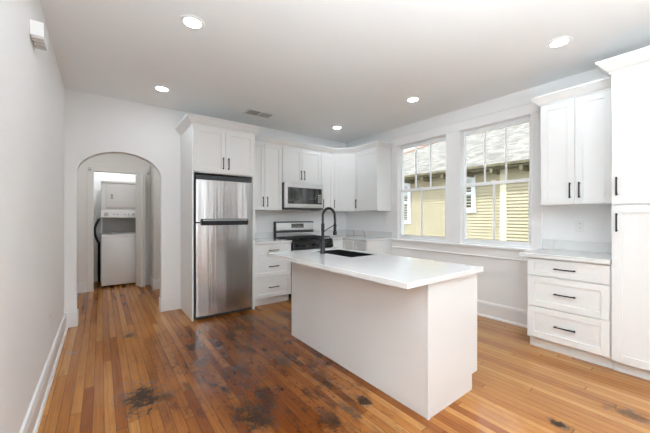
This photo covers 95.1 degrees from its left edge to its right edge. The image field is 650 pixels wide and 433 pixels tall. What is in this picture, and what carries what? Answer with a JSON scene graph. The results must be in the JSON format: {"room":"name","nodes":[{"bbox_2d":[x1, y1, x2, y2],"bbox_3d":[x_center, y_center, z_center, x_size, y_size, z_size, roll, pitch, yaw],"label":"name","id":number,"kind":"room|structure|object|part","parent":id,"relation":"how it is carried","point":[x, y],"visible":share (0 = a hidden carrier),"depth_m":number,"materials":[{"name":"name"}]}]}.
{"room":"kitchen","nodes":[
{"label":"kitchen","id":0,"kind":"room"},
{"bbox_2d":[0,0,63,432],"bbox_3d":[-0.596,-0.095,0.127,0.130,2.750,8.120,0,0,-37],"label":"wall","id":1,"kind":"structure","parent":0,"point":[31,84],"depth_m":1.70,"materials":[{"name":"white paint"}]},
{"bbox_2d":[30,19,47,50],"bbox_3d":[-1.758,-1.110,1.831,0.061,0.100,0.170,0,0,-37],"label":"box","id":2,"kind":"object","parent":1,"relation":"attached to","point":[38,33],"visible":1,"depth_m":1.78,"materials":[{"name":"plastic"}]},
{"bbox_2d":[31,35,46,50],"bbox_3d":[-1.757,-1.066,1.830,0.052,0.012,0.158,0,0,-37],"label":"grille","id":3,"kind":"object","parent":2,"relation":"attached to","point":[39,41],"depth_m":1.81,"materials":[{"name":"grey metal"}]},
{"bbox_2d":[19,313,67,432],"bbox_3d":[-0.531,1.195,0.176,0.034,0.170,8.120,0,0,-37],"label":"baseboard","id":4,"kind":"structure","parent":1,"relation":"attached to","point":[32,420],"depth_m":2.08,"materials":[{"name":"white wood"}]},
{"bbox_2d":[77,153,150,282],"bbox_3d":[-4.030,-0.095,5.102,1.900,2.750,0.100,0,0,-37],"label":"wall","id":5,"kind":"structure","parent":0,"point":[112,158],"depth_m":5.03,"materials":[{"name":"paint"}]},
{"bbox_2d":[77,282,86,292],"bbox_3d":[-4.380,1.195,4.770,0.880,0.170,0.010,0,0,-37],"label":"baseboard","id":6,"kind":"structure","parent":5,"relation":"attached to","point":[81,287],"depth_m":5.00,"materials":[{"name":"white wood"}]},
{"bbox_2d":[87,163,149,291],"bbox_3d":[-3.652,0.185,5.309,0.932,2.190,0.024,0,0,-37],"label":"trim","id":7,"kind":"structure","parent":5,"relation":"attached to","point":[94,166],"depth_m":5.11,"materials":[{"name":"paint"}]},
{"bbox_2d":[136,174,144,286],"bbox_3d":[-3.363,0.253,5.429,0.134,2.025,0.285,0,0,-37],"label":"door","id":8,"kind":"structure","parent":5,"relation":"in","point":[140,179],"depth_m":5.34,"materials":[{"name":"paint"}]},
{"bbox_2d":[94,172,135,281],"bbox_3d":[-4.011,-0.095,5.742,1.400,2.750,0.900,0,0,-37],"label":"wall","id":9,"kind":"structure","parent":0,"point":[98,176],"depth_m":5.85,"materials":[{"name":"white paint"}]},
{"bbox_2d":[151,165,159,279],"bbox_3d":[-2.520,-0.095,5.113,0.635,2.750,1.900,0,0,-37],"label":"wall","id":10,"kind":"structure","parent":0,"point":[155,179],"depth_m":5.28,"materials":[{"name":"paint"}]},
{"bbox_2d":[150,275,159,288],"bbox_3d":[-2.946,1.195,5.562,0.515,0.170,0.470,0,0,-37],"label":"baseboard","id":11,"kind":"structure","parent":10,"relation":"attached to","point":[155,284],"depth_m":5.27,"materials":[{"name":"white wood"}]},
{"bbox_2d":[64,88,345,312],"bbox_3d":[-1.314,-0.095,4.750,4.545,2.750,0.130,0,0,-37],"label":"wall","id":12,"kind":"structure","parent":0,"point":[94,125],"depth_m":3.88,"materials":[{"name":"white paint"}]},
{"bbox_2d":[68,309,78,327],"bbox_3d":[-2.962,1.195,3.503,0.085,0.170,0.140,0,0,-37],"label":"baseboard","id":13,"kind":"structure","parent":12,"relation":"attached to","point":[73,317],"depth_m":3.45,"materials":[{"name":"white wood"}]},
{"bbox_2d":[159,296,180,311],"bbox_3d":[-2.147,1.195,4.117,0.247,0.170,0.140,0,0,-37],"label":"baseboard","id":14,"kind":"structure","parent":12,"relation":"attached to","point":[173,303],"depth_m":4.06,"materials":[{"name":"white wood"}]},
{"bbox_2d":[255,232,272,238],"bbox_3d":[-1.112,0.310,4.807,0.604,0.100,0.021,0,0,-37],"label":"backsplash","id":15,"kind":"structure","parent":12,"relation":"attached to","point":[260,235],"depth_m":4.87,"materials":[{"name":"white stone"}]},
{"bbox_2d":[255,142,281,210],"bbox_3d":[-1.010,-0.610,4.670,0.599,1.030,0.361,0,0,-37],"label":"upper cabinet","id":16,"kind":"object","parent":12,"relation":"attached to","point":[268,157],"visible":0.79,"depth_m":4.60,"materials":[{"name":"white wood"}]},
{"bbox_3d":[-1.046,-0.608,4.470,0.294,1.015,0.019,0,0,-37],"label":"door","id":17,"kind":"part","parent":16,"relation":"part of","materials":[{"name":"white wood"}]},
{"bbox_3d":[-0.808,-0.608,4.649,0.295,1.015,0.019,0,0,-37],"label":"door","id":18,"kind":"part","parent":16,"relation":"part of","materials":[{"name":"white wood"}]},
{"bbox_2d":[282,146,320,184],"bbox_3d":[-0.464,-0.839,5.082,0.766,0.573,0.361,0,0,-37],"label":"upper cabinet","id":19,"kind":"object","parent":12,"relation":"attached to","point":[298,165],"visible":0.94,"depth_m":4.94,"materials":[{"name":"white wood"}]},
{"bbox_3d":[-0.533,-0.837,4.855,0.376,0.558,0.019,0,0,-37],"label":"door","id":20,"kind":"part","parent":19,"relation":"part of","materials":[{"name":"white wood"}]},
{"bbox_2d":[282,182,322,209],"bbox_3d":[-0.435,-0.330,5.050,0.757,0.430,0.447,0,0,-37],"label":"microwave","id":21,"kind":"object","parent":19,"relation":"attached to","point":[295,196],"visible":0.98,"depth_m":4.89,"materials":[{"name":"grey metal"}]},
{"bbox_3d":[-0.165,-0.338,5.059,0.256,0.265,0.025,0,0,-37],"label":"control panel","id":22,"kind":"part","parent":21,"relation":"part of","materials":[{"name":"black glass"}]},
{"bbox_3d":[-0.229,-0.837,5.085,0.381,0.558,0.019,0,0,-37],"label":"door","id":23,"kind":"part","parent":19,"relation":"part of","materials":[{"name":"white wood"}]},
{"bbox_2d":[311,152,332,210],"bbox_3d":[-0.047,-0.610,5.396,0.273,1.030,0.361,0,0,-37],"label":"upper cabinet","id":24,"kind":"object","parent":12,"relation":"attached to","point":[326,159],"visible":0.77,"depth_m":5.29,"materials":[{"name":"white wood"}]},
{"bbox_3d":[0.036,-0.608,5.285,0.267,1.015,0.019,0,0,-37],"label":"door","id":25,"kind":"part","parent":24,"relation":"part of","materials":[{"name":"white wood"}]},
{"bbox_2d":[313,230,345,235],"bbox_3d":[0.078,0.310,5.702,0.831,0.100,0.021,0,0,-37],"label":"backsplash","id":26,"kind":"structure","parent":12,"relation":"attached to","point":[318,232],"depth_m":5.70,"materials":[{"name":"white stone"}]},
{"bbox_2d":[37,281,649,432],"bbox_3d":[0.007,1.330,2.384,5.280,0.100,11.400,0,0,-37],"label":"floor","id":27,"kind":"structure","parent":0,"point":[128,365],"depth_m":2.25,"materials":[{"name":"brown wood"}]},
{"bbox_2d":[101,180,135,287],"bbox_3d":[-3.924,0.310,5.718,0.618,1.940,0.684,0,0,-37],"label":"dryer","id":28,"kind":"object","parent":27,"relation":"on","point":[118,198],"visible":0.83,"depth_m":5.47,"materials":[{"name":"white metal"}]},
{"bbox_2d":[94,218,99,281],"bbox_3d":[-4.275,0.645,5.615,0.088,1.228,0.488,0,0,-29],"label":"hose","id":29,"kind":"object","parent":28,"relation":"attached to","point":[98,219],"visible":0.91,"depth_m":5.53,"materials":[{"name":"black rubber"}]},
{"bbox_2d":[101,236,135,285],"bbox_3d":[-3.934,0.810,5.731,0.610,0.870,0.650,0,0,-37],"label":"washer","id":30,"kind":"object","parent":28,"relation":"in","point":[118,253],"depth_m":5.44,"materials":[{"name":"white metal"}]},
{"bbox_3d":[-3.865,0.340,5.640,0.602,0.070,0.420,0,0,-37],"label":"lid","id":31,"kind":"part","parent":28,"relation":"part of","materials":[{"name":"white metal"}]},
{"bbox_3d":[-3.741,-0.040,5.475,0.610,0.138,0.032,0,0,-37],"label":"control panel","id":32,"kind":"part","parent":28,"relation":"part of","materials":[{"name":"white plastic"}]},
{"bbox_3d":[-3.736,-0.362,5.485,0.490,0.415,0.026,0,0,-37],"label":"dryer door","id":33,"kind":"part","parent":28,"relation":"part of","materials":[{"name":"white metal"}]},
{"bbox_2d":[175,114,261,320],"bbox_3d":[-1.469,0.031,4.099,0.954,2.497,0.721,0,0,-37],"label":"tall cabinet","id":34,"kind":"object","parent":27,"relation":"on","point":[209,146],"visible":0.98,"depth_m":3.82,"materials":[{"name":"white wood"}]},
{"bbox_3d":[-1.808,0.075,3.889,0.020,2.410,0.649,0,0,-37],"label":"panel","id":35,"kind":"part","parent":34,"relation":"part of","materials":[{"name":"white wood"}]},
{"bbox_3d":[-1.448,-0.833,3.741,0.391,0.552,0.019,0,0,-37],"label":"door","id":36,"kind":"part","parent":34,"relation":"part of","materials":[{"name":"white wood"}]},
{"bbox_3d":[-1.469,-1.171,4.099,0.954,0.092,0.721,0,0,-37],"label":"crown molding","id":37,"kind":"part","parent":34,"relation":"part of","materials":[{"name":"white wood"}]},
{"bbox_3d":[-1.295,-1.121,3.868,0.815,0.018,0.005,0,0,-37],"label":"rail","id":38,"kind":"part","parent":34,"relation":"part of","materials":[{"name":"white wood"}]},
{"bbox_3d":[-1.133,-0.833,3.978,0.391,0.552,0.019,0,0,-37],"label":"door","id":39,"kind":"part","parent":34,"relation":"part of","materials":[{"name":"white wood"}]},
{"bbox_3d":[-1.178,0.075,4.363,0.033,2.410,0.649,0,0,-37],"label":"panel","id":40,"kind":"part","parent":34,"relation":"part of","materials":[{"name":"white wood"}]},
{"bbox_2d":[194,174,251,319],"bbox_3d":[-1.465,0.380,4.084,0.740,1.800,0.673,0,0,-37],"label":"refrigerator","id":41,"kind":"object","parent":27,"relation":"on","point":[222,205],"visible":0.9,"depth_m":3.81,"materials":[{"name":"grey metal"}]},
{"bbox_3d":[-1.588,0.659,3.650,0.002,1.152,0.038,0,0,-37],"label":"edge trim","id":42,"kind":"part","parent":41,"relation":"part of","materials":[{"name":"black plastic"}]},
{"bbox_3d":[-1.588,-0.194,3.650,0.002,0.522,0.038,0,0,-37],"label":"edge trim","id":43,"kind":"part","parent":41,"relation":"part of","materials":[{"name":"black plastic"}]},
{"bbox_3d":[-1.294,0.659,3.863,0.724,1.152,0.052,0,0,-37],"label":"fridge door","id":44,"kind":"part","parent":41,"relation":"part of","materials":[{"name":"metal"}]},
{"bbox_3d":[-1.294,-0.194,3.863,0.724,0.522,0.052,0,0,-37],"label":"freezer door","id":45,"kind":"part","parent":41,"relation":"part of","materials":[{"name":"metal"}]},
{"bbox_3d":[-1.280,0.069,3.832,0.595,0.078,0.042,0,0,-37],"label":"pocket handle","id":46,"kind":"part","parent":41,"relation":"part of","materials":[{"name":"black metal"}]},
{"bbox_2d":[255,243,290,305],"bbox_3d":[-0.923,0.838,4.554,0.600,0.884,0.650,0,0,-37],"label":"base cabinet","id":47,"kind":"object","parent":27,"relation":"on","point":[272,275],"visible":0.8,"depth_m":4.31,"materials":[{"name":"white wood"}]},
{"bbox_3d":[-0.752,1.017,4.327,0.585,0.293,0.019,0,0,-37],"label":"drawer","id":48,"kind":"part","parent":47,"relation":"part of","materials":[{"name":"white wood"}]},
{"bbox_3d":[-0.752,0.717,4.327,0.585,0.287,0.019,0,0,-37],"label":"drawer","id":49,"kind":"part","parent":47,"relation":"part of","materials":[{"name":"white wood"}]},
{"bbox_3d":[-0.752,0.484,4.327,0.585,0.158,0.019,0,0,-37],"label":"drawer","id":50,"kind":"part","parent":47,"relation":"part of","materials":[{"name":"white wood"}]},
{"bbox_2d":[255,232,291,244],"bbox_3d":[-0.927,0.328,4.562,0.604,0.135,0.634,0,0,-37],"label":"countertop","id":51,"kind":"structure","parent":47,"relation":"on","point":[261,238],"depth_m":4.66,"materials":[{"name":"white stone"}]},
{"bbox_2d":[274,221,332,296],"bbox_3d":[-0.349,0.682,4.938,0.762,1.195,0.701,0,0,-37],"label":"gas range","id":52,"kind":"object","parent":27,"relation":"on","point":[302,237],"visible":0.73,"depth_m":4.95,"materials":[{"name":"silver metal"}]},
{"bbox_3d":[-0.512,0.166,5.160,0.746,0.158,0.029,0,0,-37],"label":"steel panel","id":53,"kind":"part","parent":52,"relation":"part of","materials":[{"name":"silver metal"}]},
{"bbox_2d":[277,238,331,240],"bbox_3d":[-0.364,0.368,4.957,0.762,0.013,0.622,0,0,-37],"label":"cooktop","id":54,"kind":"object","parent":52,"relation":"in","point":[293,239],"depth_m":4.69,"materials":[{"name":"black ceramic"}]},
{"bbox_3d":[-0.178,0.440,4.710,0.762,0.129,0.042,0,0,-37],"label":"control panel","id":55,"kind":"part","parent":52,"relation":"part of","materials":[{"name":"black metal"}]},
{"bbox_2d":[332,240,391,254],"bbox_3d":[0.436,0.838,5.244,0.851,0.884,1.183,0,0,-37],"label":"base cabinet","id":56,"kind":"object","parent":27,"relation":"on","point":[383,247],"visible":0.26,"depth_m":4.89,"materials":[{"name":"white wood"}]},
{"bbox_3d":[0.202,0.784,5.046,0.232,0.761,0.019,0,0,-37],"label":"filler panel","id":57,"kind":"part","parent":56,"relation":"part of","materials":[{"name":"white wood"}]},
{"bbox_3d":[0.385,0.784,5.016,0.019,0.758,0.278,0,0,-37],"label":"door","id":58,"kind":"part","parent":56,"relation":"part of","materials":[{"name":"white wood"}]},
{"bbox_2d":[313,229,391,241],"bbox_3d":[0.442,0.328,5.236,0.852,0.135,1.204,0,0,-37],"label":"countertop","id":59,"kind":"structure","parent":56,"relation":"on","point":[354,235],"depth_m":5.36,"materials":[{"name":"white stone"}]},
{"bbox_3d":[0.559,0.784,4.784,0.019,0.758,0.288,0,0,-37],"label":"door","id":60,"kind":"part","parent":56,"relation":"part of","materials":[{"name":"white wood"}]},
{"bbox_2d":[292,262,476,419],"bbox_3d":[0.408,0.848,2.738,0.670,0.865,1.686,0,0,-37],"label":"kitchen island","id":61,"kind":"object","parent":27,"relation":"on","point":[417,346],"visible":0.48,"depth_m":2.15,"materials":[{"name":"white wood"}]},
{"bbox_2d":[268,248,482,288],"bbox_3d":[0.295,0.398,2.673,0.907,0.035,1.775,0,0,-37],"label":"island countertop","id":62,"kind":"structure","parent":61,"relation":"on","point":[393,270],"depth_m":2.26,"materials":[{"name":"white stone"}]},
{"bbox_2d":[318,207,336,253],"bbox_3d":[0.027,0.140,3.110,0.213,0.480,0.098,0,0,-37],"label":"faucet","id":63,"kind":"object","parent":62,"relation":"on","point":[322,245],"visible":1,"depth_m":3.04,"materials":[{"name":"black metal"}]},
{"bbox_2d":[315,249,374,256],"bbox_3d":[0.200,0.514,3.139,0.369,0.252,0.639,0,0,-37],"label":"sink","id":64,"kind":"object","parent":62,"relation":"in","point":[335,252],"visible":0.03,"depth_m":3.37,"materials":[{"name":"black metal"}]},
{"bbox_3d":[0.651,0.848,1.879,0.024,0.865,0.020,0,0,-37],"label":"corner trim","id":65,"kind":"part","parent":61,"relation":"part of","materials":[{"name":"white wood"}]},
{"bbox_3d":[0.895,0.848,2.068,0.630,0.865,0.018,0,0,-37],"label":"panel","id":66,"kind":"part","parent":61,"relation":"part of","materials":[{"name":"white wood"}]},
{"bbox_2d":[527,257,612,368],"bbox_3d":[2.387,0.838,2.854,0.608,0.884,0.608,0,0,-37],"label":"base cabinet","id":67,"kind":"object","parent":27,"relation":"on","point":[569,302],"visible":0.93,"depth_m":2.67,"materials":[{"name":"white wood"}]},
{"bbox_3d":[2.157,1.017,2.681,0.032,0.011,0.160,0,0,-37],"label":"handle","id":68,"kind":"part","parent":67,"relation":"part of","materials":[{"name":"black metal"}]},
{"bbox_3d":[2.157,0.717,2.681,0.032,0.011,0.160,0,0,-37],"label":"handle","id":69,"kind":"part","parent":67,"relation":"part of","materials":[{"name":"black metal"}]},
{"bbox_2d":[520,239,610,264],"bbox_3d":[2.373,0.323,2.875,0.607,0.145,0.658,0,0,-37],"label":"countertop","id":70,"kind":"structure","parent":67,"relation":"on","point":[567,250],"depth_m":2.92,"materials":[{"name":"white stone"}]},
{"bbox_3d":[2.178,1.017,2.696,0.019,0.293,0.593,0,0,-37],"label":"drawer","id":71,"kind":"part","parent":67,"relation":"part of","materials":[{"name":"white wood"}]},
{"bbox_3d":[2.178,0.717,2.696,0.019,0.287,0.593,0,0,-37],"label":"drawer","id":72,"kind":"part","parent":67,"relation":"part of","materials":[{"name":"white wood"}]},
{"bbox_3d":[2.178,0.484,2.696,0.019,0.158,0.593,0,0,-37],"label":"drawer","id":73,"kind":"part","parent":67,"relation":"part of","materials":[{"name":"white wood"}]},
{"bbox_2d":[596,46,649,379],"bbox_3d":[2.710,0.005,2.377,0.669,2.551,0.699,0,0,-37],"label":"pantry cabinet","id":74,"kind":"object","parent":27,"relation":"on","point":[630,89],"visible":1,"depth_m":2.35,"materials":[{"name":"white wood"}]},
{"bbox_3d":[2.353,-0.245,2.401,0.032,0.150,0.011,0,0,-37],"label":"handle","id":75,"kind":"part","parent":74,"relation":"part of","materials":[{"name":"black metal"}]},
{"bbox_3d":[2.353,0.048,2.401,0.032,0.150,0.011,0,0,-37],"label":"handle","id":76,"kind":"part","parent":74,"relation":"part of","materials":[{"name":"black metal"}]},
{"bbox_3d":[2.548,-1.218,2.255,0.265,0.106,0.699,0,0,-37],"label":"crown molding","id":77,"kind":"part","parent":74,"relation":"part of","materials":[{"name":"white wood"}]},
{"bbox_3d":[2.538,-0.631,2.198,0.019,1.064,0.609,0,0,-37],"label":"door","id":78,"kind":"part","parent":74,"relation":"part of","materials":[{"name":"white wood"}]},
{"bbox_3d":[2.538,0.544,2.198,0.019,1.269,0.609,0,0,-37],"label":"door","id":79,"kind":"part","parent":74,"relation":"part of","materials":[{"name":"white wood"}]},
{"bbox_2d":[39,0,649,142],"bbox_3d":[0.007,-1.530,2.384,5.280,0.120,11.400,0,0,-37],"label":"ceiling","id":80,"kind":"structure","parent":0,"point":[318,66],"depth_m":2.67,"materials":[{"name":"paint"}]},
{"bbox_2d":[153,85,170,91],"bbox_3d":[-1.874,-1.466,3.421,0.176,0.008,0.176,0,0,-37],"label":"recessed light","id":81,"kind":"object","parent":80,"relation":"in","point":[157,87],"visible":1,"depth_m":3.41,"materials":[{"name":"plastic"}]},
{"bbox_2d":[180,14,204,29],"bbox_3d":[-1.002,-1.466,2.250,0.176,0.008,0.176,0,0,-37],"label":"recessed light","id":82,"kind":"object","parent":80,"relation":"in","point":[193,22],"visible":1,"depth_m":2.24,"materials":[{"name":"plastic"}]},
{"bbox_2d":[243,108,275,118],"bbox_3d":[-0.939,-1.463,4.256,0.400,0.014,0.240,0,0,-37],"label":"ceiling vent","id":83,"kind":"object","parent":80,"relation":"in","point":[252,112],"visible":1,"depth_m":4.24,"materials":[{"name":"plastic"}]},
{"bbox_2d":[406,97,419,101],"bbox_3d":[1.104,-1.466,3.736,0.176,0.008,0.176,0,0,-37],"label":"recessed light","id":84,"kind":"object","parent":80,"relation":"in","point":[410,99],"visible":1,"depth_m":3.73,"materials":[{"name":"plastic"}]},
{"bbox_2d":[546,36,572,47],"bbox_3d":[1.975,-1.466,2.507,0.176,0.008,0.176,0,0,-37],"label":"recessed light","id":85,"kind":"object","parent":80,"relation":"in","point":[560,41],"visible":1,"depth_m":2.50,"materials":[{"name":"plastic"}]},
{"bbox_2d":[346,64,646,309],"bbox_3d":[2.923,-0.095,2.777,0.150,2.750,8.120,0,0,-37],"label":"wall","id":86,"kind":"structure","parent":0,"point":[501,281],"depth_m":3.61,"materials":[{"name":"white paint"}]},
{"bbox_2d":[325,153,359,211],"bbox_3d":[0.370,-0.610,5.544,0.597,1.030,0.626,0,0,-37],"label":"upper cabinet","id":87,"kind":"object","parent":86,"relation":"attached to","point":[343,164],"visible":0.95,"depth_m":5.32,"materials":[{"name":"white wood"}]},
{"bbox_3d":[0.339,-0.608,5.323,0.395,1.015,0.019,0,0,12],"label":"door","id":88,"kind":"part","parent":87,"relation":"part of","materials":[{"name":"white wood"}]},
{"bbox_2d":[345,229,391,237],"bbox_3d":[0.772,0.310,5.489,0.021,0.100,1.197,0,0,-37],"label":"backsplash","id":89,"kind":"structure","parent":86,"relation":"attached to","point":[348,232],"depth_m":5.42,"materials":[{"name":"white stone"}]},
{"bbox_2d":[355,148,390,210],"bbox_3d":[0.812,-0.610,5.150,0.366,1.030,0.547,0,0,-37],"label":"upper cabinet","id":90,"kind":"object","parent":86,"relation":"attached to","point":[373,166],"visible":1,"depth_m":4.99,"materials":[{"name":"white wood"}]},
{"bbox_2d":[255,134,392,153],"bbox_3d":[-0.055,-1.169,4.933,2.401,0.088,0.748,0,0,-12],"label":"crown molding","id":91,"kind":"structure","parent":90,"relation":"attached to","point":[258,138],"depth_m":4.92,"materials":[{"name":"white wood"}]},
{"bbox_3d":[0.702,-0.608,5.061,0.019,1.015,0.530,0,0,-37],"label":"door","id":92,"kind":"part","parent":90,"relation":"part of","materials":[{"name":"white wood"}]},
{"bbox_2d":[398,135,445,241],"bbox_3d":[1.525,-0.402,4.611,0.136,1.540,0.868,0,0,-37],"label":"window","id":93,"kind":"structure","parent":86,"relation":"in","point":[401,148],"depth_m":4.71,"materials":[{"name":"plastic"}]},
{"bbox_3d":[1.495,-0.049,4.588,0.028,0.790,0.843,0,0,-37],"label":"sash","id":94,"kind":"part","parent":93,"relation":"part of","materials":[{"name":"plastic"}]},
{"bbox_3d":[1.520,-0.781,4.607,0.028,0.758,0.843,0,0,-37],"label":"sash","id":95,"kind":"part","parent":93,"relation":"part of","materials":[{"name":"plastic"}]},
{"bbox_2d":[392,240,526,261],"bbox_3d":[1.771,0.457,4.158,0.028,0.122,2.113,0,0,-37],"label":"trim","id":96,"kind":"structure","parent":86,"relation":"attached to","point":[452,249],"depth_m":4.02,"materials":[{"name":"white wood"}]},
{"bbox_2d":[391,238,535,250],"bbox_3d":[1.775,0.382,4.155,0.085,0.028,2.136,0,0,-37],"label":"trim","id":97,"kind":"structure","parent":86,"relation":"attached to","point":[420,241],"depth_m":3.91,"materials":[{"name":"white wood"}]},
{"bbox_2d":[392,102,541,248],"bbox_3d":[1.775,-0.464,4.155,0.046,1.678,2.135,0,0,-37],"label":"trim","id":98,"kind":"structure","parent":86,"relation":"attached to","point":[452,131],"depth_m":4.07,"materials":[{"name":"white wood"}]},
{"bbox_2d":[461,115,530,248],"bbox_3d":[2.160,-0.402,3.768,0.136,1.540,0.842,0,0,-37],"label":"window","id":99,"kind":"structure","parent":86,"relation":"in","point":[524,119],"depth_m":3.76,"materials":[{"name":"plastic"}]},
{"bbox_3d":[2.129,-0.049,3.745,0.028,0.790,0.817,0,0,-37],"label":"sash","id":100,"kind":"part","parent":99,"relation":"part of","materials":[{"name":"plastic"}]},
{"bbox_3d":[2.155,-0.781,3.764,0.028,0.758,0.817,0,0,-37],"label":"sash","id":101,"kind":"part","parent":99,"relation":"part of","materials":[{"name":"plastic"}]},
{"bbox_2d":[477,300,526,327],"bbox_3d":[1.779,1.183,4.144,0.032,0.195,2.160,0,0,-37],"label":"baseboard","id":102,"kind":"structure","parent":86,"relation":"attached to","point":[511,315],"depth_m":3.63,"materials":[{"name":"white wood"}]},
{"bbox_2d":[530,77,610,205],"bbox_3d":[2.461,-0.666,2.931,0.399,1.102,0.641,0,0,-37],"label":"upper cabinet","id":103,"kind":"object","parent":86,"relation":"attached to","point":[575,120],"visible":0.88,"depth_m":2.81,"materials":[{"name":"white wood"}]},
{"bbox_3d":[2.300,-0.620,2.946,0.019,1.003,0.274,0,0,-37],"label":"door","id":104,"kind":"part","parent":103,"relation":"part of","materials":[{"name":"white wood"}]},
{"bbox_3d":[2.461,-1.171,2.931,0.399,0.092,0.640,0,0,-37],"label":"crown molding","id":105,"kind":"part","parent":103,"relation":"part of","materials":[{"name":"white wood"}]},
{"bbox_3d":[2.384,-0.250,2.792,0.032,0.150,0.011,0,0,-37],"label":"handle","id":106,"kind":"part","parent":103,"relation":"part of","materials":[{"name":"black metal"}]},
{"bbox_3d":[2.463,-0.620,2.730,0.019,1.003,0.261,0,0,-37],"label":"door","id":107,"kind":"part","parent":103,"relation":"part of","materials":[{"name":"white wood"}]},
{"bbox_2d":[543,239,610,253],"bbox_3d":[2.613,0.303,3.044,0.021,0.106,0.640,0,0,-37],"label":"backsplash","id":108,"kind":"structure","parent":86,"relation":"attached to","point":[570,245],"depth_m":3.05,"materials":[{"name":"white stone"}]},
{"bbox_2d":[575,220,583,231],"bbox_3d":[2.615,0.095,3.053,0.009,0.116,0.072,0,0,-37],"label":"wall outlet","id":109,"kind":"object","parent":86,"relation":"attached to","point":[579,224],"visible":1,"depth_m":3.05,"materials":[{"name":"plastic"}]},
{"label":"outside","id":110,"kind":"structure","parent":0,"visible":0},
{"bbox_3d":[10.625,1.980,14.259,25.870,0.100,50.000,0,0,-37],"label":"ground","id":111,"kind":"structure","parent":110,"visible":0},
{"bbox_2d":[404,122,528,241],"bbox_3d":[9.148,-0.686,5.263,9.452,5.233,20.302,0,0,-37],"label":"neighbor house","id":112,"kind":"structure","parent":111,"relation":"on","point":[511,200],"depth_m":6.23,"materials":[{"name":"yellow"}]},
{"bbox_3d":[1.904,-0.338,7.749,0.004,0.875,0.640,0,0,-37],"label":"pane","id":113,"kind":"part","parent":112,"relation":"part of","materials":[{"name":"black glass"}]},
{"bbox_3d":[2.932,-0.472,6.383,0.004,0.605,0.440,0,0,-37],"label":"pane","id":114,"kind":"part","parent":112,"relation":"part of","materials":[{"name":"black glass"}]}
]}

